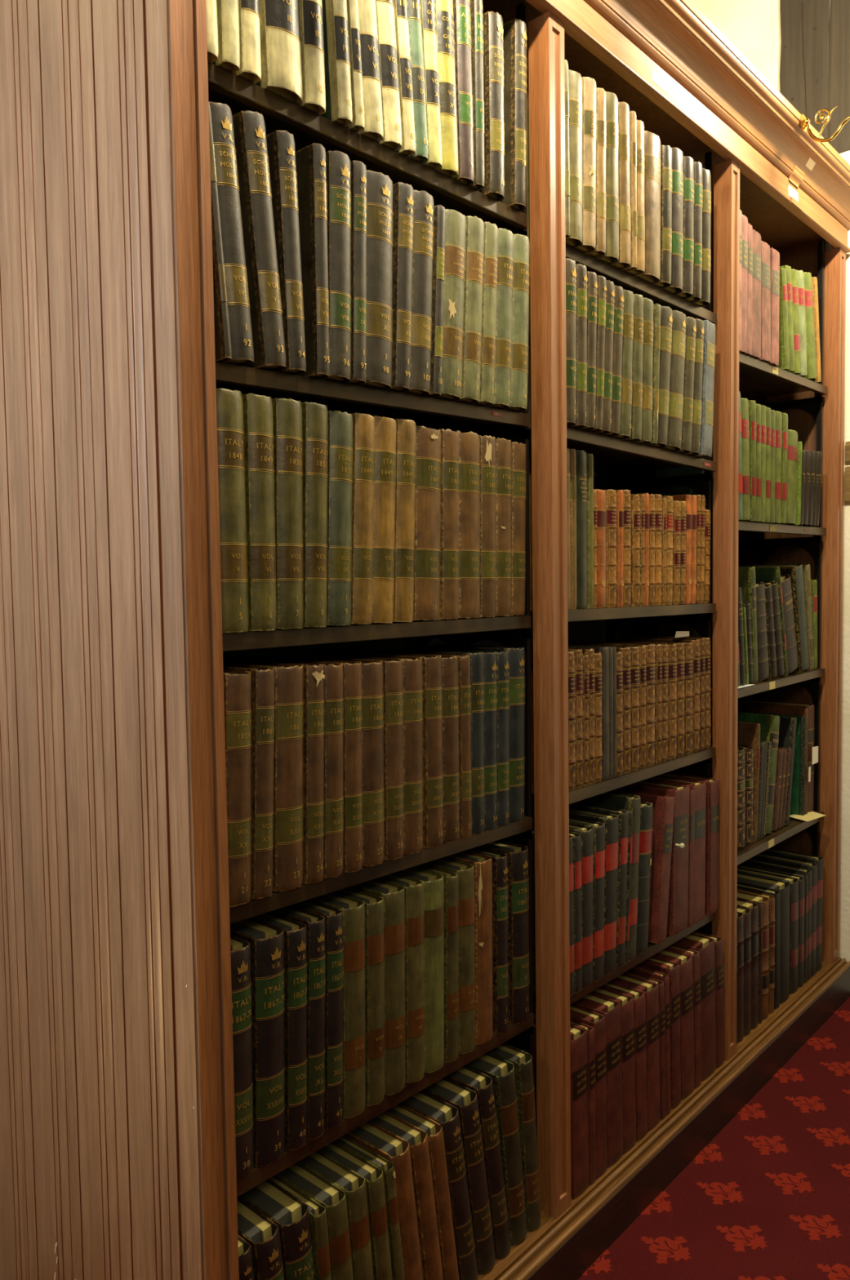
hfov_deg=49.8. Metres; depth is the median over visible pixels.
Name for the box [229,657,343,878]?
book
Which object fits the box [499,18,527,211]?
book
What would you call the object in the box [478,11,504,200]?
book
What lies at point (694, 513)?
book
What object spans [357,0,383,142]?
book
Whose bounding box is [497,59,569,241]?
book
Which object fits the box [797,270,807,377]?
book
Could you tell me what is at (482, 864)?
book
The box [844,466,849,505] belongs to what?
trim
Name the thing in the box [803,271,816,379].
book
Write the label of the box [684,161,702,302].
book
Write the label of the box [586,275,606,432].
book
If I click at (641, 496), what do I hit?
book
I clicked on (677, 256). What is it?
book
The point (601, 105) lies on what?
book
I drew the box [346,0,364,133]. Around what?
book
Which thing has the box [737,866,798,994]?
book
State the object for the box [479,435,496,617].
book
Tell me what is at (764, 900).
book
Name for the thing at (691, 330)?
book
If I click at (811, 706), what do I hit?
book
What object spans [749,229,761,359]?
book
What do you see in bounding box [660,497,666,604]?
book
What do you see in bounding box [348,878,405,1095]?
book
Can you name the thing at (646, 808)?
book
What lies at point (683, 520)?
book
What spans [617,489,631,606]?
book
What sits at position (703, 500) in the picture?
book
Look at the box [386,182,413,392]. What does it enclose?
book
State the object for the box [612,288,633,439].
book
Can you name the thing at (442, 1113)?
book
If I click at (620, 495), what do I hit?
book
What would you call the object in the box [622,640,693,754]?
book
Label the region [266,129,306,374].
book
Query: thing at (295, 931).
book
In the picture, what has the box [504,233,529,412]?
book
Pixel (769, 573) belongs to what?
book
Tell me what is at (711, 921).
book
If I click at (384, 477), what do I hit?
book
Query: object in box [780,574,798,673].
book
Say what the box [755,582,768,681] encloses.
book
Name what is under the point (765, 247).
book
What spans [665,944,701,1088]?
book
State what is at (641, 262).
book
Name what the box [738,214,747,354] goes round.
book
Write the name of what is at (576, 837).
book
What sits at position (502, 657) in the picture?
book
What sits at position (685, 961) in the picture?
book
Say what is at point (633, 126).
book
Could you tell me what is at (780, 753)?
book
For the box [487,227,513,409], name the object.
book
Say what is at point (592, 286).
book
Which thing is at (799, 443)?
book
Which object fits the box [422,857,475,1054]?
book
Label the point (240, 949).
book
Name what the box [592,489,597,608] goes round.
book
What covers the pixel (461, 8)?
book
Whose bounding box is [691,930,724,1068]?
book
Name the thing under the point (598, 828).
book
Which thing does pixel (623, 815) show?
book
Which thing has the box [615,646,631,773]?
book
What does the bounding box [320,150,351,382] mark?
book
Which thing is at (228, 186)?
book
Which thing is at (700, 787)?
book
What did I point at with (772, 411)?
book
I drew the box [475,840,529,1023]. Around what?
book
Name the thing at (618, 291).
book
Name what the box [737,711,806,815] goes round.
book
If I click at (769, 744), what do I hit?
book
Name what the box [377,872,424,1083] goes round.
book
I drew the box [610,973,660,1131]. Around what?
book
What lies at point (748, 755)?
book
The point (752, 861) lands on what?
book
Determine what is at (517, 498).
book
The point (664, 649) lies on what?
book
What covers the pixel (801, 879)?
book
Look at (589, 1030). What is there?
book
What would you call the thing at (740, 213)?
book
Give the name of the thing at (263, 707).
book
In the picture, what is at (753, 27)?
wall
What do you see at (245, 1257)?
book
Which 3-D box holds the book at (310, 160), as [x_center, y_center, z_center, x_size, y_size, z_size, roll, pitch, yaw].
[-0.240,-0.557,1.418,0.254,0.330,0.025,2,4,42]
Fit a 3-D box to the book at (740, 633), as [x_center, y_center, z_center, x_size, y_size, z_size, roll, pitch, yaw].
[0.791,-0.012,2.621,0.247,0.279,0.066,2,4,42]
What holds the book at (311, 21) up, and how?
on the bookcase
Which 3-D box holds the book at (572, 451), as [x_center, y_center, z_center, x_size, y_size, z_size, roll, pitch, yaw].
[0.237,-0.232,1.959,0.201,0.331,0.018,2,4,42]
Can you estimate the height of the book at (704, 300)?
0.316 m
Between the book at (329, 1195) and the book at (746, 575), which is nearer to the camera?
the book at (329, 1195)
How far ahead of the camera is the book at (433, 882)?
1.58 m
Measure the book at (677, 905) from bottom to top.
0.356 m
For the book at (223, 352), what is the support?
on the bookcase
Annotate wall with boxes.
[690,0,849,962]
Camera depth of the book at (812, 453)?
2.81 m
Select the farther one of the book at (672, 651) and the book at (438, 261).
the book at (672, 651)
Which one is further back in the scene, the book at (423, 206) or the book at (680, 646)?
the book at (680, 646)
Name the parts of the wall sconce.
plate, arm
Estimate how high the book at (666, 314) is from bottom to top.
0.319 m
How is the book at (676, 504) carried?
on the bookcase
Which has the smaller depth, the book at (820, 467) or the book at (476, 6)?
the book at (476, 6)
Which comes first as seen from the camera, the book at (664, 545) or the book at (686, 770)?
the book at (664, 545)
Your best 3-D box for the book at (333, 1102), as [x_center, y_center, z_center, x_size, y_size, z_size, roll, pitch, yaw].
[-0.220,0.586,1.492,0.235,0.336,0.034,2,2,42]
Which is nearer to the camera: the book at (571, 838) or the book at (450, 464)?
the book at (450, 464)
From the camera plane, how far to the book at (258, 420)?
1.28 m
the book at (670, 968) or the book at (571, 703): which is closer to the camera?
the book at (571, 703)
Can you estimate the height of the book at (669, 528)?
0.263 m
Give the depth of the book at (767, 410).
2.56 m
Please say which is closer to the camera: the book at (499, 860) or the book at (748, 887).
the book at (499, 860)
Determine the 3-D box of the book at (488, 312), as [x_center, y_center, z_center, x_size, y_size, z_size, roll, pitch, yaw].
[0.032,-0.586,1.713,0.245,0.320,0.053,2,4,42]
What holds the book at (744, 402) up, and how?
on the bookcase
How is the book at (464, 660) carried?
on the bookcase
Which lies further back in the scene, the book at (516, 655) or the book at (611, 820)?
the book at (611, 820)
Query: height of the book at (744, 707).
0.354 m
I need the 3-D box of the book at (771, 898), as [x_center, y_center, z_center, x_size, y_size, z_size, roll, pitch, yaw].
[0.936,0.926,2.780,0.252,0.347,0.035,2,4,42]
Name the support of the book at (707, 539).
on the bookcase
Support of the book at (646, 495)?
on the bookcase
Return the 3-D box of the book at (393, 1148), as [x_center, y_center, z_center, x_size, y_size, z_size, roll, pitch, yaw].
[-0.108,1.006,1.611,0.242,0.340,0.081,2,4,42]
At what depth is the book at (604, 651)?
1.99 m
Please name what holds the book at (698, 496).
on the bookcase
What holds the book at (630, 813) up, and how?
on the bookcase
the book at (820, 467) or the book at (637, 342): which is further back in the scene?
the book at (820, 467)
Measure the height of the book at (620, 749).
0.277 m
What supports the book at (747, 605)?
on the bookcase
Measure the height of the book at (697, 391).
0.326 m
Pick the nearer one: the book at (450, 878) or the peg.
the book at (450, 878)
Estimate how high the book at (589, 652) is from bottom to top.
0.291 m
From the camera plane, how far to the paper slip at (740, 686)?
2.55 m
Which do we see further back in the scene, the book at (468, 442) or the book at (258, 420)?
the book at (468, 442)
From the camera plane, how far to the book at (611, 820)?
2.00 m
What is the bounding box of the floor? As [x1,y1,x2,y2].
[577,996,849,1279]
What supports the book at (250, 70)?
on the bookcase
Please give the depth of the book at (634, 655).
2.09 m
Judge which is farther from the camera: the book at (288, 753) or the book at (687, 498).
the book at (687, 498)
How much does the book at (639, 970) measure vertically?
0.342 m
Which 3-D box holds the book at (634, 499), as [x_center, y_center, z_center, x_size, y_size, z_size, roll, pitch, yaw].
[0.414,-0.207,2.158,0.204,0.256,0.028,2,4,42]
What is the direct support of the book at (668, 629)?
on the bookcase
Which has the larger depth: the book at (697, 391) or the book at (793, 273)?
the book at (793, 273)
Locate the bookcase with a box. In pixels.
[0,0,849,1279]
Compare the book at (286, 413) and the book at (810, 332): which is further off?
the book at (810, 332)
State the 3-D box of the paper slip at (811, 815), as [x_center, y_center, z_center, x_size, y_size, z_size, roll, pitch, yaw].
[1.233,0.565,2.933,0.124,0.002,0.084,-2,3,-29]
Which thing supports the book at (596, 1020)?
on the bookcase
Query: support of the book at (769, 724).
on the bookcase
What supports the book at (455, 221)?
on the bookcase
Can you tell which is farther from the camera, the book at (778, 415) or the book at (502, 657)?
the book at (778, 415)
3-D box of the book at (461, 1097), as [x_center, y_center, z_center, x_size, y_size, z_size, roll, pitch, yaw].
[0.013,0.993,1.751,0.253,0.348,0.098,2,4,42]
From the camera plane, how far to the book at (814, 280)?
2.85 m
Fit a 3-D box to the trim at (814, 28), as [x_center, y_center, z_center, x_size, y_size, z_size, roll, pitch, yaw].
[1.255,-1.810,3.043,0.123,0.600,0.001,2,4,42]
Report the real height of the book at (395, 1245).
0.326 m
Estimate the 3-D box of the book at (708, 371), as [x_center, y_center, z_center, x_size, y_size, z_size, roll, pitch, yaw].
[0.618,-0.623,2.335,0.232,0.332,0.064,2,4,42]
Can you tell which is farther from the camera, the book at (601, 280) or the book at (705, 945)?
the book at (705, 945)
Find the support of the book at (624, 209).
on the bookcase
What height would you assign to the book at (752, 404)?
0.325 m
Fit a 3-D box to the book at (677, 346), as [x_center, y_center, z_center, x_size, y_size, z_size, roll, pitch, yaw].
[0.508,-0.612,2.228,0.252,0.322,0.095,2,4,42]
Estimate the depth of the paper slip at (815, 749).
2.97 m
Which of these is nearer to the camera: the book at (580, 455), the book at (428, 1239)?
the book at (428, 1239)
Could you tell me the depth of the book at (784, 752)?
2.80 m
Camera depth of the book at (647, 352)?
2.03 m
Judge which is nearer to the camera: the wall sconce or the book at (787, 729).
the wall sconce
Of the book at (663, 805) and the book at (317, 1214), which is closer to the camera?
the book at (317, 1214)
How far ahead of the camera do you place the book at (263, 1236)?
1.32 m
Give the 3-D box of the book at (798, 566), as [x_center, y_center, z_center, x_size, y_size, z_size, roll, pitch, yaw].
[1.110,-0.073,2.971,0.242,0.343,0.129,2,4,42]
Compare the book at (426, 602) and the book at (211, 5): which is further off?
the book at (426, 602)
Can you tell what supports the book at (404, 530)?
on the bookcase
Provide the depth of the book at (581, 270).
1.83 m
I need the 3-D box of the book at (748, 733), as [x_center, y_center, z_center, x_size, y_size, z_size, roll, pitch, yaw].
[0.884,0.412,2.737,0.232,0.346,0.036,2,4,42]
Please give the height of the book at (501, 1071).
0.356 m
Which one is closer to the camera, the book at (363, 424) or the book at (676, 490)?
the book at (363, 424)
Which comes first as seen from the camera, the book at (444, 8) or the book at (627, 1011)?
the book at (444, 8)
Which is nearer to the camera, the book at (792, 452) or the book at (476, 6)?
the book at (476, 6)
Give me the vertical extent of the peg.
0.015 m
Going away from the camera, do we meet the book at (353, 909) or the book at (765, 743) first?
the book at (353, 909)
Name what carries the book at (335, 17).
on the bookcase
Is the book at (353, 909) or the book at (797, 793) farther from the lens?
the book at (797, 793)
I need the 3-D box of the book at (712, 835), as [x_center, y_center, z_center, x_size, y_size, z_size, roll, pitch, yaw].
[0.672,0.536,2.460,0.231,0.350,0.049,2,4,42]
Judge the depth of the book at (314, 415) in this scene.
1.36 m
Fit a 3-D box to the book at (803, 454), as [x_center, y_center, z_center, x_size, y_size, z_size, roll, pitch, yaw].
[1.056,-0.463,2.841,0.240,0.225,0.047,2,4,42]
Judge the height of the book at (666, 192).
0.306 m
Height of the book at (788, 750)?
0.242 m
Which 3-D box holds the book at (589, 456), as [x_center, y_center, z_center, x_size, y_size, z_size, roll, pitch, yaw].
[0.282,-0.233,2.008,0.199,0.328,0.015,2,3,42]
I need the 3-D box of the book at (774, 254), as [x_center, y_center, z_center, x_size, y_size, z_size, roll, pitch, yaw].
[0.909,-0.948,2.679,0.241,0.320,0.052,2,4,42]
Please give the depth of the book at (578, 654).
1.92 m
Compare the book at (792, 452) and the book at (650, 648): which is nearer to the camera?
the book at (650, 648)
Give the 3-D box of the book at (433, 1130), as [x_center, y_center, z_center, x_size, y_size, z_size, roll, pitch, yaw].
[-0.050,1.005,1.678,0.247,0.334,0.078,2,4,42]
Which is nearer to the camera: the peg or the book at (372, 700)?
the book at (372, 700)
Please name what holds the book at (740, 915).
on the bookcase
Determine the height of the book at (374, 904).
0.334 m
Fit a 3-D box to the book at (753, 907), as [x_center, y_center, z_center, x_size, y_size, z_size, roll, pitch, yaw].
[0.856,0.928,2.682,0.239,0.355,0.051,2,5,42]
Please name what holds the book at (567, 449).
on the bookcase
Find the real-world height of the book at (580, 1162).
0.340 m
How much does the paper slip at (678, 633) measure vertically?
0.015 m
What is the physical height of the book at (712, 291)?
0.370 m
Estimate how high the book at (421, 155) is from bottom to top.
0.343 m
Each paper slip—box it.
[675,631,688,637]
[711,684,755,688]
[789,811,825,821]
[808,766,810,782]
[812,746,817,764]
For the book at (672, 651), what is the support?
on the bookcase
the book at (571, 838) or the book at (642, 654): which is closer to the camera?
the book at (571, 838)
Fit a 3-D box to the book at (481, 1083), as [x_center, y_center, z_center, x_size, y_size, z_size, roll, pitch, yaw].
[0.050,0.986,1.781,0.239,0.358,0.094,2,4,42]
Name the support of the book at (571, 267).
on the bookcase
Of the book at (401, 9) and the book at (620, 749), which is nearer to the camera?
the book at (401, 9)
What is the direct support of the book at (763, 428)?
on the bookcase
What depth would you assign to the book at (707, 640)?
2.37 m
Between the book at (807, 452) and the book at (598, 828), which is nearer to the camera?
the book at (598, 828)
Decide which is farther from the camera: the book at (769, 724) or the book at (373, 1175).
the book at (769, 724)
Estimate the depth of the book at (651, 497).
2.14 m
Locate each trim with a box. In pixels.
[779,0,829,138]
[784,2,817,105]
[827,0,849,153]
[844,441,849,465]
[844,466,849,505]
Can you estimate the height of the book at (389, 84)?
0.349 m
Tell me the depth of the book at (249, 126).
1.26 m
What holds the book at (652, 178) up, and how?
on the bookcase
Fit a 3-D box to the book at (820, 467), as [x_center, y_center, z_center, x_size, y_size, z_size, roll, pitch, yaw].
[1.151,-0.477,2.942,0.234,0.235,0.053,2,4,42]
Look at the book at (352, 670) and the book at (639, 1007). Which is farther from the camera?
the book at (639, 1007)
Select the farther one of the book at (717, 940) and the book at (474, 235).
the book at (717, 940)
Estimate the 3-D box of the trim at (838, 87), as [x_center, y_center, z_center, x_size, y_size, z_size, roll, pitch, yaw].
[1.472,-2.393,2.843,0.421,1.620,0.040,2,4,42]
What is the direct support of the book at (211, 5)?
on the bookcase
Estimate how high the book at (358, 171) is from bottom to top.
0.330 m
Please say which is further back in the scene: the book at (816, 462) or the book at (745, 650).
the book at (816, 462)
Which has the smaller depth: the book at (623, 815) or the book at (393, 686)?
the book at (393, 686)
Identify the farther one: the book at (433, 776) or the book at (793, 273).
the book at (793, 273)
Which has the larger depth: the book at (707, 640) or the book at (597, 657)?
the book at (707, 640)
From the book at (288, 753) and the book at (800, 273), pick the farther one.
the book at (800, 273)
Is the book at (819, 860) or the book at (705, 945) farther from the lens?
the book at (819, 860)
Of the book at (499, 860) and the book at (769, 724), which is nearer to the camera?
the book at (499, 860)
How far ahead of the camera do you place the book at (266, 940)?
1.32 m
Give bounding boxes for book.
[205,0,218,63]
[208,101,253,365]
[208,102,231,362]
[212,0,239,74]
[215,387,248,632]
[222,659,303,891]
[222,664,275,899]
[222,669,251,906]
[226,658,324,884]
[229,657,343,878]
[229,917,284,1167]
[230,934,253,1182]
[231,110,286,371]
[234,0,261,84]
[236,1196,284,1279]
[237,1234,253,1279]
[238,1178,315,1279]
[242,393,276,631]
[250,656,362,872]
[252,911,306,1151]
[255,0,302,104]
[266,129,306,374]
[269,1174,331,1279]
[270,905,325,1140]
[271,397,303,629]
[276,1161,353,1279]
[288,656,384,866]
[291,899,343,1129]
[292,653,404,860]
[295,142,329,378]
[298,0,325,115]
[298,1150,373,1279]
[301,401,328,627]
[305,653,422,854]
[309,891,365,1118]
[318,1141,392,1279]
[320,0,352,127]
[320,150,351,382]
[326,410,352,626]
[328,650,443,848]
[333,887,384,1106]
[333,1135,404,1279]
[343,1120,422,1279]
[345,160,366,385]
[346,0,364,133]
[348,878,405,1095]
[350,412,374,624]
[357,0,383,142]
[359,169,393,390]
[368,650,471,839]
[368,651,459,843]
[369,1111,443,1279]
[371,415,395,623]
[374,648,484,835]
[375,0,402,151]
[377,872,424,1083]
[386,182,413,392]
[386,1103,459,1279]
[392,418,415,622]
[393,0,415,157]
[395,866,444,1072]
[399,1090,477,1279]
[400,648,497,831]
[404,190,433,395]
[407,0,428,164]
[413,425,441,620]
[413,863,458,1062]
[414,647,509,827]
[419,644,524,823]
[420,0,442,170]
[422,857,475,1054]
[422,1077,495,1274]
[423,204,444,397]
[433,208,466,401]
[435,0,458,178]
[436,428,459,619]
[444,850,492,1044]
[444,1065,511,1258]
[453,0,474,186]
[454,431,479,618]
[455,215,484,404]
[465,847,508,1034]
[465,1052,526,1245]
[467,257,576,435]
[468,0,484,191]
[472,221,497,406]
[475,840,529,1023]
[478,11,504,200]
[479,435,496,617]
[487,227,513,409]
[488,1043,540,1231]
[494,437,511,616]
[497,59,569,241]
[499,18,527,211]
[499,827,574,996]
[503,1010,589,1199]
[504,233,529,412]
[504,645,582,788]
[510,441,526,615]
[528,448,570,609]
[530,644,608,780]
[530,646,595,784]
[530,649,575,791]
[531,800,618,975]
[531,809,604,982]
[531,815,593,988]
[532,824,582,993]
[533,993,607,1178]
[533,1005,595,1185]
[565,69,582,248]
[568,263,587,428]
[568,448,576,608]
[568,644,616,777]
[568,644,639,770]
[568,801,628,968]
[571,992,623,1167]
[572,641,655,766]
[574,76,596,253]
[575,449,586,608]
[577,791,640,961]
[578,271,597,431]
[582,654,589,786]
[586,87,606,257]
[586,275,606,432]
[586,453,593,608]
[590,644,646,768]
[591,986,635,1153]
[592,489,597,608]
[593,488,606,608]
[594,280,614,434]
[594,652,602,782]
[596,91,619,264]
[596,641,668,761]
[600,981,647,1141]
[602,284,623,436]
[602,488,617,607]
[603,640,684,756]
[604,641,677,759]
[607,646,613,778]
[609,788,674,943]
[610,102,631,269]
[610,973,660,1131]
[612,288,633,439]
[615,489,623,607]
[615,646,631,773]
[616,651,623,776]
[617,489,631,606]
[618,779,689,935]
[620,637,700,751]
[621,111,637,271]
[622,293,643,441]
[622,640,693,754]
[622,970,666,1119]
[624,811,632,964]
[626,119,645,275]
[627,636,705,750]
[627,965,671,1115]
[630,493,649,605]
[630,494,640,606]
[633,297,653,444]
[633,635,711,748]
[635,130,661,284]
[635,801,653,954]
[636,955,680,1109]
[639,493,644,606]
[643,303,660,445]
[645,775,706,924]
[648,305,672,448]
[648,493,655,605]
[652,948,694,1099]
[653,145,672,288]
[653,493,662,605]
[654,644,662,763]
[655,391,742,521]
[657,580,739,687]
[657,772,719,915]
[660,310,686,451]
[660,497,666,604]
[661,495,673,604]
[662,147,684,294]
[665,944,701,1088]
[668,494,692,604]
[668,743,745,849]
[671,500,680,604]
[671,933,715,1081]
[674,316,696,453]
[675,155,693,298]
[679,500,686,604]
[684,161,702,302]
[684,318,704,455]
[687,787,694,927]
[690,494,697,604]
[691,320,715,457]
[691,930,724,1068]
[692,168,711,306]
[693,494,701,604]
[699,494,705,603]
[702,210,713,312]
[703,509,711,603]
[710,719,759,842]
[710,742,753,845]
[710,920,737,1044]
[711,566,758,683]
[711,710,779,833]
[737,563,808,670]
[737,586,745,685]
[737,698,814,812]
[737,702,808,814]
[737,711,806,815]
[737,864,804,987]
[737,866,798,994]
[737,871,789,1004]
[737,882,779,1008]
[737,888,775,1013]
[737,890,768,1019]
[737,897,762,1023]
[737,898,758,1029]
[737,906,751,1036]
[737,911,743,1042]
[738,209,742,351]
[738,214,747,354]
[738,398,750,520]
[739,400,756,521]
[739,862,808,982]
[742,602,753,684]
[742,606,748,684]
[742,858,811,980]
[745,222,752,355]
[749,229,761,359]
[750,403,761,522]
[750,853,817,976]
[755,404,766,522]
[755,566,787,675]
[755,581,784,676]
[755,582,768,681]
[756,742,764,840]
[757,240,770,363]
[760,406,771,523]
[760,740,771,837]
[760,742,767,839]
[760,848,823,971]
[764,409,775,523]
[764,584,777,679]
[768,247,779,366]
[770,410,782,524]
[771,749,782,831]
[776,267,789,370]
[777,413,787,524]
[777,716,796,825]
[777,746,791,827]
[777,748,786,829]
[779,265,795,372]
[779,566,803,671]
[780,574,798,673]
[781,429,797,524]
[791,268,800,374]
[791,441,802,525]
[793,450,805,525]
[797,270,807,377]
[801,449,810,525]
[801,449,815,526]
[801,564,813,670]
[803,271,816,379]
[809,276,821,382]
[809,451,818,526]
[810,579,817,668]
[814,451,822,526]
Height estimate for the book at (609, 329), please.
0.314 m
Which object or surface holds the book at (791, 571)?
on the bookcase
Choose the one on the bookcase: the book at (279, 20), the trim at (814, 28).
the book at (279, 20)
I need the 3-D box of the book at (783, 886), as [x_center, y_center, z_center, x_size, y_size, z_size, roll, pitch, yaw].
[1.004,0.917,2.855,0.249,0.353,0.092,2,5,42]
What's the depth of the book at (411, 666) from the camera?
1.53 m
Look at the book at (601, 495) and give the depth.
1.97 m
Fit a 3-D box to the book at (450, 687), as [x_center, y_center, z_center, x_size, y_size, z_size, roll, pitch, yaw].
[-0.039,0.189,1.687,0.250,0.328,0.042,2,4,42]
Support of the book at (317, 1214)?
on the bookcase
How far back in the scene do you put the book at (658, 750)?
2.17 m
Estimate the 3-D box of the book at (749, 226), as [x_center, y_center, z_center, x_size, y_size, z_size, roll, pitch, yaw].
[0.787,-0.948,2.546,0.244,0.346,0.028,2,4,42]
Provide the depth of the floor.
2.06 m
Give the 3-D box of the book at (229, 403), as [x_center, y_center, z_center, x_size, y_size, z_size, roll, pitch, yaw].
[-0.352,-0.178,1.333,0.257,0.331,0.052,2,4,42]
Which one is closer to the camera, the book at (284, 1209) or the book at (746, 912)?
the book at (284, 1209)
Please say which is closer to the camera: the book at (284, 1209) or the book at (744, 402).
the book at (284, 1209)
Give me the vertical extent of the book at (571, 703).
0.290 m
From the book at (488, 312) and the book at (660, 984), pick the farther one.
the book at (660, 984)
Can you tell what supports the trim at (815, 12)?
attached to the wall
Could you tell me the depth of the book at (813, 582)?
2.96 m
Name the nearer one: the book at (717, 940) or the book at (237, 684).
the book at (237, 684)
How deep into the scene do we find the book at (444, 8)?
1.54 m
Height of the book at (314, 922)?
0.335 m
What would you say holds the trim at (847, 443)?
attached to the wall
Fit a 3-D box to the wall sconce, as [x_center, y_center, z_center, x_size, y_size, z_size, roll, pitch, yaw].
[1.106,-1.428,2.360,0.255,0.235,0.060,2,4,42]
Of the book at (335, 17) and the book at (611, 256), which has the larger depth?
the book at (611, 256)
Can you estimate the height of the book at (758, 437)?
0.320 m
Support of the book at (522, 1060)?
on the bookcase
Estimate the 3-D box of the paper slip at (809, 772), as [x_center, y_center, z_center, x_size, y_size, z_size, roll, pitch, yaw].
[1.239,0.432,2.947,0.001,0.048,0.017,2,4,42]
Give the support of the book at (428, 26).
on the bookcase
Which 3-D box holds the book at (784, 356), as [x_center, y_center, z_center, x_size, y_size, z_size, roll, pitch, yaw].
[0.966,-0.936,2.739,0.237,0.285,0.063,2,4,42]
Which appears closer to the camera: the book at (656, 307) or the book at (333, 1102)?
the book at (333, 1102)
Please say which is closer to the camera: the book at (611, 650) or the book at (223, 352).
the book at (223, 352)
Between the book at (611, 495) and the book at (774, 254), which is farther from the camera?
the book at (774, 254)
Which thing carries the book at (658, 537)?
on the bookcase
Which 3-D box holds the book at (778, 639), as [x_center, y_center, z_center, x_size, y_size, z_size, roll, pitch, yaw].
[0.970,-0.035,2.827,0.258,0.290,0.109,2,4,42]
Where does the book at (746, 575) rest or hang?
on the bookcase
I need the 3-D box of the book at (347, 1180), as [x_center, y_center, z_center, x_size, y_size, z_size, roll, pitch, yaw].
[-0.180,1.016,1.532,0.246,0.330,0.066,2,4,42]
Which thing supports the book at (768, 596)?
on the bookcase
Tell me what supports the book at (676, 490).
on the bookcase
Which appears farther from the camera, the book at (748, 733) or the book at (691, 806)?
the book at (748, 733)
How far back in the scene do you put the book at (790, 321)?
2.69 m
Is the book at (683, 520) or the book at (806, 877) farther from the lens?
the book at (806, 877)
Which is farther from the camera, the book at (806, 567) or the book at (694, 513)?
the book at (806, 567)
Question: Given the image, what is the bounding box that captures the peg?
[675,843,684,848]
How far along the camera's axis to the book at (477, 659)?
1.65 m
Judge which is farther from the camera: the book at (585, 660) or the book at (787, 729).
the book at (787, 729)
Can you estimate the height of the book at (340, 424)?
0.328 m
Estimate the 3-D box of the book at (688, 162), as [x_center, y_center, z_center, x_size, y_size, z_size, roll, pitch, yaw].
[0.536,-0.981,2.246,0.258,0.317,0.045,2,3,42]
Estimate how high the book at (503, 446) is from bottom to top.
0.332 m
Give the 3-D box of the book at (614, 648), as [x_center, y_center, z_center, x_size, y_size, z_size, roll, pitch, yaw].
[0.344,0.157,2.092,0.209,0.291,0.012,2,4,42]
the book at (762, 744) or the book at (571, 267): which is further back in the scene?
the book at (762, 744)
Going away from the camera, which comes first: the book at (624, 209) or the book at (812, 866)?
the book at (624, 209)
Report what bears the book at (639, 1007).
on the bookcase
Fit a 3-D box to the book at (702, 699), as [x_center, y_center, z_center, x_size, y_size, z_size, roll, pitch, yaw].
[0.638,0.137,2.421,0.216,0.288,0.026,2,4,42]
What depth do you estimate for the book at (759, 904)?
2.63 m
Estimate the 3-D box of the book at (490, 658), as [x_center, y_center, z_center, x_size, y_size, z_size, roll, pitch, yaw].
[0.035,0.184,1.769,0.251,0.331,0.037,2,3,42]
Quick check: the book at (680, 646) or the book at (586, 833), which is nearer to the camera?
the book at (586, 833)
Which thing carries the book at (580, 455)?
on the bookcase
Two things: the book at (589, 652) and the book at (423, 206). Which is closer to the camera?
the book at (423, 206)
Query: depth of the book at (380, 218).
1.42 m
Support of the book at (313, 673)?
on the bookcase
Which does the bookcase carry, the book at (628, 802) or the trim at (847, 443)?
the book at (628, 802)
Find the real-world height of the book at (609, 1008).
0.351 m
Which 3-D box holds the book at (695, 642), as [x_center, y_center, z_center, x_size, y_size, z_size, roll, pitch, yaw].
[0.617,0.139,2.399,0.218,0.287,0.034,2,4,42]
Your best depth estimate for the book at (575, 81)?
1.79 m
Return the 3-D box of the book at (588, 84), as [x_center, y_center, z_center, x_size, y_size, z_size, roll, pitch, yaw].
[0.245,-0.961,1.921,0.257,0.331,0.044,2,3,42]
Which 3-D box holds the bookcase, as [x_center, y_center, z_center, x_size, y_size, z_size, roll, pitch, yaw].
[0.269,-0.068,2.322,0.870,2.626,2.580,2,4,42]
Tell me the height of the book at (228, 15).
0.341 m
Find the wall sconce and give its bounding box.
[800,106,849,142]
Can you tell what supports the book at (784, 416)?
on the bookcase
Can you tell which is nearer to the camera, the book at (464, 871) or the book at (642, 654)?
the book at (464, 871)
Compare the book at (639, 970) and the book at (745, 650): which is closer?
the book at (639, 970)

